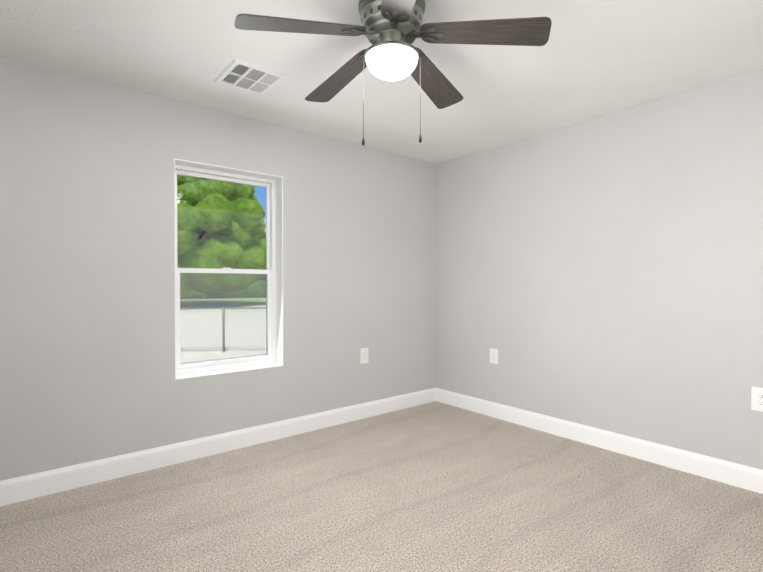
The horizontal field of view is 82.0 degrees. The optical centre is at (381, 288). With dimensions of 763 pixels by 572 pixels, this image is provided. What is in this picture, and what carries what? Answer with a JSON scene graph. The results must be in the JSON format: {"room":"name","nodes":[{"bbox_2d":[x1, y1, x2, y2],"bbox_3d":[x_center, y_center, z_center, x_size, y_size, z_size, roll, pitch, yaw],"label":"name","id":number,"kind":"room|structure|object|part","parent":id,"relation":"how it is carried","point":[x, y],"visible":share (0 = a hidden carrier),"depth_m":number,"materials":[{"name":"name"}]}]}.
{"room":"empty bedroom","nodes":[
{"label":"empty bedroom","id":0,"kind":"room"},
{"bbox_2d":[0,56,435,480],"bbox_3d":[-1.103,-0.046,3.302,4.530,2.440,0.200,0,1,-39],"label":"wall","id":1,"kind":"structure","parent":0,"point":[87,293],"depth_m":2.86,"materials":[{"name":"paint"}]},
{"bbox_2d":[0,388,435,505],"bbox_3d":[-1.035,1.108,3.230,4.130,0.134,0.015,0,1,-39],"label":"baseboard","id":2,"kind":"structure","parent":1,"relation":"attached to","point":[27,487],"depth_m":2.98,"materials":[{"name":"paint"}]},
{"bbox_2d":[175,164,275,374],"bbox_3d":[-1.179,-0.130,3.314,0.793,1.484,0.075,0,1,-39],"label":"window","id":3,"kind":"structure","parent":1,"relation":"in","point":[272,268],"depth_m":3.35,"materials":[{"name":"white plastic"}]},
{"bbox_3d":[-1.190,-0.478,3.324,0.681,0.676,0.004,0,1,-39],"label":"glass","id":4,"kind":"part","parent":3,"relation":"part of","materials":[{"name":"clear glass"}]},
{"bbox_3d":[-1.190,-0.476,3.324,0.725,0.724,0.022,0,1,-39],"label":"window sash","id":5,"kind":"part","parent":3,"relation":"part of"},
{"bbox_2d":[180,273,266,362],"bbox_3d":[-1.200,0.217,3.344,0.713,0.696,0.001,0,1,-39],"label":"screen","id":6,"kind":"object","parent":3,"relation":"attached to","point":[220,314],"depth_m":3.32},
{"bbox_3d":[-1.172,0.210,3.310,0.665,0.652,0.004,0,1,-39],"label":"glass","id":7,"kind":"part","parent":3,"relation":"part of","materials":[{"name":"clear glass"}]},
{"bbox_3d":[-1.169,0.207,3.307,0.725,0.726,0.034,0,1,-39],"label":"window sash","id":8,"kind":"part","parent":3,"relation":"part of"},
{"bbox_2d":[174,158,282,379],"bbox_3d":[-1.118,-0.130,3.240,0.793,1.484,0.125,0,1,-39],"label":"liner","id":9,"kind":"object","parent":3,"relation":"attached to","point":[279,259],"visible":0.73,"depth_m":3.44,"materials":[{"name":"paint"}]},
{"bbox_2d":[360,348,368,363],"bbox_3d":[-0.153,0.607,3.949,0.089,0.137,0.007,0,1,-39],"label":"electrical outlet","id":10,"kind":"object","parent":1,"relation":"attached to","point":[364,357],"visible":1,"depth_m":3.94,"materials":[{"name":"plastic"}]},
{"bbox_2d":[0,401,762,571],"bbox_3d":[0.117,1.239,1.819,4.530,0.100,4.060,0,1,-39],"label":"floor","id":11,"kind":"structure","parent":0,"point":[435,486],"depth_m":2.33,"materials":[{"name":"carpet"}]},
{"bbox_2d":[0,0,762,163],"bbox_3d":[0.117,-1.301,1.793,4.530,0.100,4.060,0,1,-39],"label":"ceiling","id":12,"kind":"structure","parent":0,"point":[591,59],"depth_m":2.40,"materials":[{"name":"paint"}]},
{"bbox_2d":[214,58,286,94],"bbox_3d":[-0.786,-1.253,2.624,0.310,0.012,0.336,0,1,-39],"label":"ceiling vent","id":13,"kind":"object","parent":12,"relation":"in","point":[243,75],"visible":1,"depth_m":2.60,"materials":[{"name":"white metal"}]},
{"bbox_2d":[234,0,551,145],"bbox_3d":[0.017,-0.941,1.967,1.273,0.622,1.217,0,1,-39],"label":"fan","id":14,"kind":"object","parent":12,"relation":"hanging from","point":[391,30],"visible":1,"depth_m":1.85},
{"bbox_3d":[-0.317,-1.065,1.788,0.535,0.006,0.157,-8,14,-21],"label":"blade","id":15,"kind":"part","parent":14,"relation":"part of","materials":[{"name":"brown wood"}]},
{"bbox_3d":[-0.201,-1.070,2.230,0.157,0.006,0.535,-14,2,-40],"label":"blade","id":16,"kind":"part","parent":14,"relation":"part of","materials":[{"name":"brown wood"}]},
{"bbox_3d":[0.045,-0.970,1.930,0.232,0.088,0.232,0,1,-39],"label":"light globe","id":17,"kind":"part","parent":14,"relation":"part of","materials":[{"name":"white glass"}]},
{"label":"blade","id":18,"kind":"part","parent":14,"relation":"part of","materials":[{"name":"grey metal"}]},
{"bbox_3d":[0.256,-1.070,2.256,0.157,0.006,0.535,-12,-13,31],"label":"blade","id":19,"kind":"part","parent":14,"relation":"part of","materials":[{"name":"brown wood"}]},
{"label":"blade","id":20,"kind":"part","parent":14,"relation":"part of","materials":[{"name":"brown wood"}]},
{"bbox_2d":[436,69,762,469],"bbox_3d":[1.858,-0.044,3.096,0.200,2.440,3.860,0,1,-39],"label":"wall","id":21,"kind":"structure","parent":0,"point":[604,272],"depth_m":3.12,"materials":[{"name":"paint"}]},
{"bbox_2d":[490,348,497,363],"bbox_3d":[1.017,0.615,3.971,0.007,0.137,0.089,0,1,-39],"label":"electrical outlet","id":22,"kind":"object","parent":21,"relation":"attached to","point":[493,356],"visible":1,"depth_m":3.97,"materials":[{"name":"plastic"}]},
{"bbox_2d":[436,388,762,493],"bbox_3d":[1.712,1.109,3.118,0.015,0.134,3.660,0,1,-39],"label":"baseboard","id":23,"kind":"structure","parent":21,"relation":"attached to","point":[735,474],"depth_m":3.11,"materials":[{"name":"paint"}]},
{"bbox_2d":[751,386,762,411],"bbox_3d":[2.191,0.642,2.531,0.007,0.137,0.089,0,1,-39],"label":"electrical outlet","id":24,"kind":"object","parent":21,"relation":"attached to","point":[756,398],"visible":1,"depth_m":2.54,"materials":[{"name":"plastic"}]},
{"label":"outside","id":25,"kind":"structure","parent":0,"visible":0},
{"bbox_2d":[180,298,266,362],"bbox_3d":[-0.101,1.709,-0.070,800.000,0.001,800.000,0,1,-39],"label":"ground","id":26,"kind":"structure","parent":25,"point":[209,338],"depth_m":16.38,"materials":[{"name":"white concrete"}]},
{"bbox_2d":[177,174,265,305],"bbox_3d":[-15.149,-4.650,32.454,13.197,12.130,13.472,0,1,-39],"label":"tree","id":27,"kind":"object","parent":26,"relation":"on","point":[199,205],"depth_m":29.31,"materials":[{"name":"green plant"}]},
{"bbox_2d":[180,306,266,351],"bbox_3d":[-3.528,1.020,11.006,22.000,1.148,0.063,0,1,-7],"label":"chain-link fence","id":28,"kind":"object","parent":26,"relation":"on","point":[223,325],"depth_m":10.94,"materials":[{"name":"metal"}]},
{"bbox_2d":[256,250,265,283],"bbox_3d":[-13.761,-2.208,57.758,10.542,6.788,10.084,0,1,-39],"label":"tree","id":29,"kind":"object","parent":26,"relation":"on","point":[263,277],"depth_m":54.23,"materials":[{"name":"green plant"}]},
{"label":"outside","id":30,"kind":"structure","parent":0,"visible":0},
{"bbox_2d":[181,279,265,298],"bbox_3d":[-9.452,0.268,59.519,79.588,3.485,5.143,0,1,-39],"label":"tree","id":31,"kind":"object","parent":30,"point":[256,283],"depth_m":51.73,"materials":[{"name":"green plant"}]}
]}

